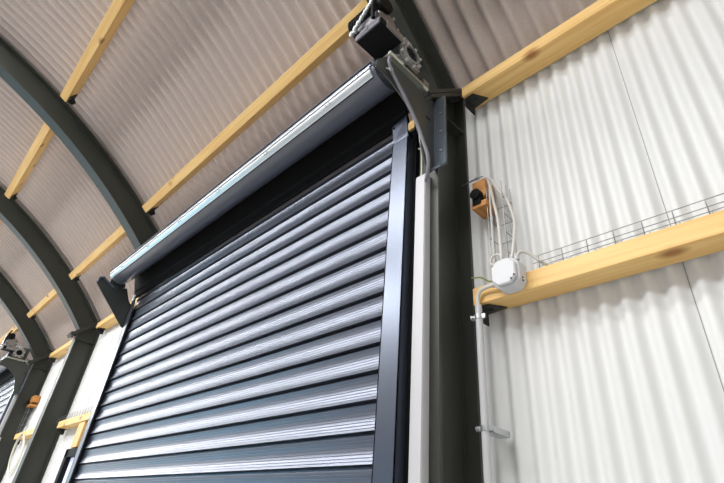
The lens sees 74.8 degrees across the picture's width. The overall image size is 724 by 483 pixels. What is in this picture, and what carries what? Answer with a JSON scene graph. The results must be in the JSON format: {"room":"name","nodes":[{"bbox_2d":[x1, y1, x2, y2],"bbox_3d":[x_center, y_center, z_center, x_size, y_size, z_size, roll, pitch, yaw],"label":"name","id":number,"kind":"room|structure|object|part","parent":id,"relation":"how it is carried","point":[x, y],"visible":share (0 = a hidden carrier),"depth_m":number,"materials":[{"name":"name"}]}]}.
{"room":"warehouse interior","nodes":[
{"label":"warehouse interior","id":0,"kind":"room"},
{"bbox_2d":[0,0,597,360],"bbox_3d":[-9.204,0.091,7.122,8.383,2.017,26.852,31,-40,-34],"label":"ceiling","id":1,"kind":"structure","parent":0,"point":[173,75],"depth_m":3.96,"materials":[{"name":"metal"}]},
{"bbox_2d":[0,0,723,482],"bbox_3d":[-6.548,4.091,7.958,0.024,3.720,26.853,31,-40,-34],"label":"wall","id":2,"kind":"structure","parent":0,"point":[615,381],"depth_m":1.68,"materials":[{"name":"white metal"}]},
{"bbox_2d":[16,407,34,432],"bbox_3d":[-4.880,2.597,6.872,0.076,0.360,0.148,31,-40,-34],"label":"wire tray","id":3,"kind":"object","parent":2,"relation":"attached to","point":[29,407],"visible":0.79,"depth_m":6.88,"materials":[{"name":"silver metal"}]},
{"bbox_2d":[26,395,40,408],"bbox_3d":[-4.871,2.371,7.013,0.107,0.156,0.226,31,-40,-34],"label":"block","id":4,"kind":"object","parent":2,"relation":"attached to","point":[34,399],"visible":1,"depth_m":6.98,"materials":[{"name":"orange wood"}]},
{"bbox_2d":[54,447,77,482],"bbox_3d":[-2.591,2.485,4.081,0.076,1.340,1.240,31,-40,-34],"label":"window","id":5,"kind":"structure","parent":2,"relation":"in","point":[64,469],"depth_m":4.67,"materials":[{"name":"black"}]},
{"bbox_2d":[70,421,87,447],"bbox_3d":[-2.795,1.935,4.734,0.088,0.241,0.176,31,-40,-34],"label":"stud","id":6,"kind":"object","parent":5,"relation":"on","point":[82,425],"visible":0.47,"depth_m":4.69,"materials":[{"name":"brown wood"}]},
{"bbox_2d":[470,178,497,218],"bbox_3d":[0.542,-0.201,2.121,0.107,0.156,0.074,31,-40,-34],"label":"block","id":7,"kind":"object","parent":2,"relation":"attached to","point":[478,194],"visible":0.93,"depth_m":2.09,"materials":[{"name":"orange wood"}]},
{"bbox_2d":[461,176,482,186],"bbox_3d":[0.515,-0.284,2.222,0.052,0.060,0.092,31,-40,-34],"label":"wire offcut","id":8,"kind":"object","parent":7,"relation":"on","point":[476,178],"visible":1,"depth_m":2.21,"materials":[{"name":"grey metal"}]},
{"bbox_2d":[470,304,510,482],"bbox_3d":[0.380,1.271,1.191,0.132,2.388,0.060,31,-40,-34],"label":"conduit pipe","id":9,"kind":"object","parent":2,"relation":"attached to","point":[486,430],"visible":1,"depth_m":1.59,"materials":[{"name":"white plastic"}]},
{"bbox_2d":[473,210,723,325],"bbox_3d":[1.547,-0.249,0.894,0.103,0.128,3.082,31,-40,-34],"label":"wall rail","id":10,"kind":"object","parent":2,"relation":"attached to","point":[704,235],"visible":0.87,"depth_m":1.52,"materials":[{"name":"brown wood"}]},
{"bbox_2d":[486,181,516,268],"bbox_3d":[0.581,-0.036,1.967,0.076,0.472,0.079,31,-40,-34],"label":"wire tray","id":11,"kind":"object","parent":10,"relation":"on","point":[505,223],"visible":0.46,"depth_m":1.98,"materials":[{"name":"silver metal"}]},
{"bbox_2d":[488,186,495,263],"bbox_3d":[0.547,-0.077,1.997,0.010,0.424,0.026,-14,-37,28],"label":"cable","id":12,"kind":"object","parent":11,"relation":"in","point":[490,206],"visible":0.92,"depth_m":1.98,"materials":[{"name":"white plastic"}]},
{"bbox_2d":[491,254,526,293],"bbox_3d":[0.530,0.117,1.743,0.079,0.136,0.130,31,-40,-34],"label":"junction box","id":13,"kind":"object","parent":10,"relation":"attached to","point":[509,276],"visible":1,"depth_m":1.70,"materials":[{"name":"white plastic"}]},
{"bbox_2d":[471,277,492,281],"bbox_3d":[0.471,0.147,1.829,0.106,0.046,0.006,-20,-40,34],"label":"earth wire","id":14,"kind":"object","parent":13,"relation":"attached to","point":[471,277],"visible":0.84,"depth_m":1.83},
{"bbox_2d":[476,284,491,303],"bbox_3d":[0.467,0.205,1.786,0.016,0.082,0.095,27,-38,-30],"label":"cable","id":15,"kind":"object","parent":13,"relation":"attached to","point":[482,289],"visible":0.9,"depth_m":1.80,"materials":[{"name":"white plastic"}]},
{"bbox_2d":[486,179,503,258],"bbox_3d":[0.553,-0.096,1.996,0.032,0.514,0.168,7,-32,-2],"label":"cable","id":16,"kind":"object","parent":13,"relation":"attached to","point":[488,181],"visible":0.77,"depth_m":1.96,"materials":[{"name":"white plastic"}]},
{"bbox_2d":[489,253,501,265],"bbox_3d":[0.513,0.071,1.815,0.010,0.054,0.057,31,-40,-34],"label":"cable loop","id":17,"kind":"object","parent":13,"relation":"attached to","point":[497,254],"visible":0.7,"depth_m":1.82,"materials":[{"name":"white plastic"}]},
{"bbox_2d":[480,177,516,255],"bbox_3d":[0.573,-0.102,1.985,0.064,0.517,0.200,15,-33,-15],"label":"cable","id":18,"kind":"object","parent":13,"relation":"attached to","point":[497,189],"visible":0.8,"depth_m":1.93,"materials":[{"name":"white plastic"}]},
{"bbox_3d":[0.515,0.111,1.716,0.018,0.103,0.095,31,-40,-34],"label":"lid","id":19,"kind":"part","parent":13,"relation":"part of","materials":[{"name":"white plastic"}]},
{"bbox_2d":[533,193,723,267],"bbox_3d":[1.640,-0.369,0.868,0.075,0.061,2.820,31,-40,-34],"label":"wire tray","id":20,"kind":"object","parent":10,"relation":"on","point":[704,200],"visible":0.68,"depth_m":1.54,"materials":[{"name":"silver metal"}]},
{"bbox_2d":[517,250,553,265],"bbox_3d":[1.213,-0.179,1.259,1.696,0.089,0.075,-23,-42,37],"label":"cable","id":21,"kind":"object","parent":20,"relation":"in","point":[533,256],"visible":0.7,"depth_m":1.74,"materials":[{"name":"white plastic"}]},
{"bbox_2d":[607,30,723,390],"bbox_3d":[0.959,0.533,1.187,0.006,3.720,0.002,31,-40,-34],"label":"trim","id":22,"kind":"structure","parent":2,"relation":"attached to","point":[607,30],"depth_m":1.58,"materials":[{"name":"grey metal"}]},
{"bbox_3d":[-9.572,3.980,4.670,8.640,0.080,26.852,31,-40,-34],"label":"floor","id":23,"kind":"structure","parent":0,"visible":0},
{"bbox_2d":[0,272,53,481],"bbox_3d":[-7.841,0.912,4.785,8.067,5.491,0.160,31,-40,-34],"label":"arch frame","id":24,"kind":"object","parent":23,"relation":"on","point":[31,332],"visible":0.76,"depth_m":7.32,"materials":[{"name":"green paint"}]},
{"bbox_2d":[0,395,17,433],"bbox_3d":[-5.266,3.553,6.247,0.041,3.012,0.053,31,-40,-34],"label":"cable trunking","id":25,"kind":"object","parent":24,"relation":"attached to","point":[5,418],"visible":0.88,"depth_m":6.89,"materials":[{"name":"white plastic"}]},
{"bbox_2d":[0,325,18,346],"bbox_3d":[-6.402,1.749,8.494,0.136,0.140,3.090,31,-40,-34],"label":"timber purlin","id":26,"kind":"object","parent":24,"relation":"attached to","point":[14,328],"visible":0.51,"depth_m":8.04,"materials":[{"name":"brown wood"}]},
{"bbox_2d":[0,351,25,424],"bbox_3d":[-6.570,3.814,7.416,0.352,3.715,3.622,31,-40,-34],"label":"roller shutter","id":27,"kind":"object","parent":24,"relation":"attached to","point":[7,380],"visible":0.44,"depth_m":7.63,"materials":[{"name":"paint"}]},
{"bbox_2d":[0,378,14,416],"bbox_3d":[-6.511,3.984,7.483,0.043,3.510,3.408,31,-40,-34],"label":"curtain","id":28,"kind":"object","parent":27,"relation":"hanging from","point":[6,384],"depth_m":7.59,"materials":[{"name":"paint"}]},
{"bbox_2d":[0,356,33,395],"bbox_3d":[-5.215,1.990,7.028,0.424,0.511,0.088,27,-38,-30],"label":"bracket","id":29,"kind":"object","parent":24,"relation":"attached to","point":[20,371],"visible":1,"depth_m":7.10,"materials":[{"name":"metal"}]},
{"bbox_2d":[0,330,29,360],"bbox_3d":[-5.285,1.606,7.265,0.413,0.375,0.243,31,-40,-34],"label":"motor","id":30,"kind":"object","parent":29,"relation":"attached to","point":[9,341],"visible":1,"depth_m":7.17,"materials":[{"name":"metal"}]},
{"bbox_3d":[-5.382,1.470,7.245,0.106,0.106,0.224,31,-40,-34],"label":"motor","id":31,"kind":"part","parent":30,"relation":"part of","materials":[{"name":"black metal"}]},
{"bbox_3d":[-5.198,1.697,7.216,0.203,0.176,0.048,31,-40,-34],"label":"mounting plate","id":32,"kind":"part","parent":30,"relation":"part of","materials":[{"name":"grey metal"}]},
{"bbox_3d":[-5.026,1.837,7.415,0.293,0.275,0.160,31,-40,-34],"label":"plate","id":33,"kind":"part","parent":24,"relation":"part of","materials":[{"name":"green paint"}]},
{"bbox_3d":[-5.036,1.816,7.415,0.293,0.275,0.160,31,-40,-34],"label":"plate","id":34,"kind":"part","parent":24,"relation":"part of","materials":[{"name":"green paint"}]},
{"bbox_2d":[0,186,99,482],"bbox_3d":[-6.374,0.216,3.460,8.067,5.491,0.160,31,-40,-34],"label":"arch frame","id":35,"kind":"object","parent":23,"relation":"on","point":[32,467],"visible":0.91,"depth_m":5.93,"materials":[{"name":"green paint"}]},
{"bbox_2d":[13,428,34,444],"bbox_3d":[-4.242,2.501,6.124,0.103,0.128,1.762,31,-40,-34],"label":"wall rail","id":36,"kind":"object","parent":35,"relation":"attached to","point":[28,433],"visible":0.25,"depth_m":6.36,"materials":[{"name":"brown wood"}]},
{"bbox_2d":[7,425,28,477],"bbox_3d":[-4.455,2.697,6.138,0.067,0.660,0.695,28,-39,-31],"label":"cable coil","id":37,"kind":"object","parent":36,"relation":"hanging from","point":[23,434],"visible":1,"depth_m":6.07,"materials":[{"name":"white plastic"}]},
{"bbox_2d":[27,289,57,319],"bbox_3d":[-4.481,0.837,6.759,0.136,0.140,1.794,31,-40,-34],"label":"timber purlin","id":38,"kind":"object","parent":35,"relation":"attached to","point":[52,295],"visible":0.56,"depth_m":6.83,"materials":[{"name":"brown wood"}]},
{"bbox_2d":[49,339,72,362],"bbox_3d":[-4.151,1.508,6.747,0.115,0.124,1.762,31,-40,-34],"label":"beam","id":39,"kind":"structure","parent":35,"relation":"attached to","point":[62,350],"depth_m":7.03,"materials":[{"name":"brown wood"}]},
{"bbox_3d":[-3.559,1.141,6.089,0.293,0.275,0.160,31,-40,-34],"label":"plate","id":40,"kind":"part","parent":35,"relation":"part of","materials":[{"name":"green paint"}]},
{"bbox_3d":[-3.569,1.119,6.089,0.293,0.275,0.160,31,-40,-34],"label":"plate","id":41,"kind":"part","parent":35,"relation":"part of","materials":[{"name":"green paint"}]},
{"bbox_2d":[0,36,157,249],"bbox_3d":[-4.782,-0.541,2.021,8.067,5.491,0.160,31,-40,-34],"label":"arch frame","id":42,"kind":"object","parent":23,"relation":"on","point":[15,70],"visible":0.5,"depth_m":4.52,"materials":[{"name":"green paint"}]},
{"bbox_2d":[4,123,53,200],"bbox_3d":[-3.604,-0.897,5.184,0.137,0.132,1.974,31,-40,-34],"label":"timber purlin","id":43,"kind":"object","parent":42,"relation":"attached to","point":[44,136],"visible":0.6,"depth_m":5.16,"materials":[{"name":"brown wood"}]},
{"bbox_2d":[56,412,90,434],"bbox_3d":[-2.713,1.788,4.734,0.103,0.128,1.942,31,-40,-34],"label":"wall rail","id":44,"kind":"object","parent":42,"relation":"attached to","point":[73,422],"visible":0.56,"depth_m":5.06,"materials":[{"name":"brown wood"}]},
{"bbox_2d":[57,406,92,422],"bbox_3d":[-2.772,1.740,4.845,0.075,0.061,2.116,31,-40,-34],"label":"wire tray","id":45,"kind":"object","parent":44,"relation":"on","point":[92,406],"visible":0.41,"depth_m":5.10,"materials":[{"name":"silver metal"}]},
{"bbox_2d":[69,226,126,281],"bbox_3d":[-2.952,0.110,5.377,0.136,0.140,1.974,31,-40,-34],"label":"timber purlin","id":46,"kind":"object","parent":42,"relation":"attached to","point":[119,234],"visible":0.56,"depth_m":5.36,"materials":[{"name":"brown wood"}]},
{"bbox_2d":[95,298,137,334],"bbox_3d":[-2.621,0.781,5.365,0.115,0.124,1.942,31,-40,-34],"label":"beam","id":47,"kind":"structure","parent":42,"relation":"attached to","point":[109,321],"depth_m":5.80,"materials":[{"name":"brown wood"}]},
{"bbox_2d":[366,0,483,482],"bbox_3d":[-2.419,-1.663,-0.114,8.067,5.491,0.160,31,-40,-34],"label":"steel column","id":48,"kind":"structure","parent":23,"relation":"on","point":[455,445],"depth_m":1.95,"materials":[{"name":"black metal"}]},
{"bbox_2d":[60,0,134,104],"bbox_3d":[-1.627,-1.837,3.397,0.137,0.132,3.074,31,-40,-34],"label":"timber purlin","id":49,"kind":"object","parent":48,"relation":"attached to","point":[117,11],"visible":1,"depth_m":3.83,"materials":[{"name":"brown wood"}]},
{"bbox_2d":[65,58,418,482],"bbox_3d":[-1.179,1.227,2.504,0.424,3.715,3.641,31,-40,-34],"label":"roller shutter","id":50,"kind":"object","parent":48,"relation":"attached to","point":[266,337],"depth_m":2.55,"materials":[{"name":"paint"}]},
{"bbox_3d":[-2.314,0.532,4.458,0.424,0.516,0.045,31,-40,-34],"label":"steel bracket","id":51,"kind":"part","parent":50,"relation":"part of","materials":[{"name":"black metal"}]},
{"bbox_2d":[142,0,367,215],"bbox_3d":[-0.974,-0.829,3.590,0.136,0.140,3.074,31,-40,-34],"label":"timber purlin","id":52,"kind":"object","parent":48,"relation":"attached to","point":[339,34],"visible":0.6,"depth_m":3.29,"materials":[{"name":"brown wood"}]},
{"bbox_2d":[371,50,446,173],"bbox_3d":[0.206,-0.586,2.128,0.424,0.511,0.088,27,-38,-30],"label":"bracket","id":53,"kind":"object","parent":48,"relation":"attached to","point":[431,117],"visible":0.87,"depth_m":2.21,"materials":[{"name":"metal"}]},
{"bbox_2d":[348,0,428,92],"bbox_3d":[0.136,-0.970,2.366,0.413,0.375,0.243,31,-40,-34],"label":"motor","id":54,"kind":"object","parent":53,"relation":"attached to","point":[373,29],"visible":0.98,"depth_m":2.25,"materials":[{"name":"metal"}]},
{"bbox_3d":[-0.002,-1.075,2.277,0.027,0.159,0.147,31,-40,-34],"label":"hand chain","id":55,"kind":"part","parent":54,"relation":"part of","materials":[{"name":"metal"}]},
{"bbox_3d":[0.024,-0.987,2.203,0.013,0.039,0.157,31,-40,-34],"label":"plate","id":56,"kind":"part","parent":54,"relation":"part of","materials":[{"name":"black metal"}]},
{"bbox_3d":[0.040,-1.106,2.346,0.106,0.106,0.224,31,-40,-34],"label":"motor","id":57,"kind":"part","parent":54,"relation":"part of","materials":[{"name":"black metal"}]},
{"bbox_3d":[0.153,-0.976,2.201,0.109,0.043,0.006,31,-40,-34],"label":"label plate","id":58,"kind":"part","parent":54,"relation":"part of","materials":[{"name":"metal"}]},
{"bbox_3d":[0.224,-0.879,2.317,0.203,0.176,0.048,31,-40,-34],"label":"mounting plate","id":59,"kind":"part","parent":54,"relation":"part of","materials":[{"name":"grey metal"}]},
{"bbox_2d":[387,54,429,182],"bbox_3d":[0.229,-0.617,2.159,0.071,0.664,0.352,-18,-39,32],"label":"cable","id":60,"kind":"object","parent":54,"relation":"attached to","point":[397,55],"visible":0.87,"depth_m":2.13,"materials":[{"name":"grey plastic"}]},
{"bbox_3d":[0.210,-0.794,2.238,0.224,0.003,0.032,31,-40,-34],"label":"bar seat","id":61,"kind":"part","parent":53,"relation":"part of","materials":[{"name":"metal"}]},
{"bbox_2d":[408,120,413,131],"bbox_3d":[-0.644,-0.158,3.578,0.115,0.124,3.042,31,-40,-34],"label":"beam","id":62,"kind":"structure","parent":48,"relation":"attached to","point":[411,124],"depth_m":2.69,"materials":[{"name":"brown wood"}]},
{"bbox_2d":[408,173,429,482],"bbox_3d":[0.156,0.978,1.347,0.041,3.012,0.053,31,-40,-34],"label":"cable trunking","id":63,"kind":"object","parent":48,"relation":"attached to","point":[418,471],"visible":0.96,"depth_m":1.71,"materials":[{"name":"white plastic"}]},
{"bbox_2d":[418,148,422,175],"bbox_3d":[0.272,-0.355,2.210,0.012,0.244,0.041,16,-34,-16],"label":"cable","id":64,"kind":"object","parent":63,"relation":"attached to","point":[418,148],"visible":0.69,"depth_m":2.19,"materials":[{"name":"white plastic"}]},
{"bbox_3d":[0.386,-0.760,2.515,0.293,0.275,0.160,31,-40,-34],"label":"plate","id":65,"kind":"part","parent":48,"relation":"part of","materials":[{"name":"green paint"}]},
{"bbox_3d":[0.396,-0.738,2.515,0.293,0.275,0.160,31,-40,-34],"label":"plate","id":66,"kind":"part","parent":48,"relation":"part of","materials":[{"name":"green paint"}]},
{"bbox_3d":[-0.124,-2.754,-2.188,8.067,5.491,0.160,31,-40,-34],"label":"arch frame","id":67,"kind":"object","parent":23,"relation":"on","visible":0},
{"bbox_2d":[462,0,656,115],"bbox_3d":[1.637,-1.242,1.516,0.115,0.124,3.082,31,-40,-34],"label":"beam","id":68,"kind":"structure","parent":67,"relation":"attached to","point":[599,17],"depth_m":2.19,"materials":[{"name":"brown wood"}]}
]}

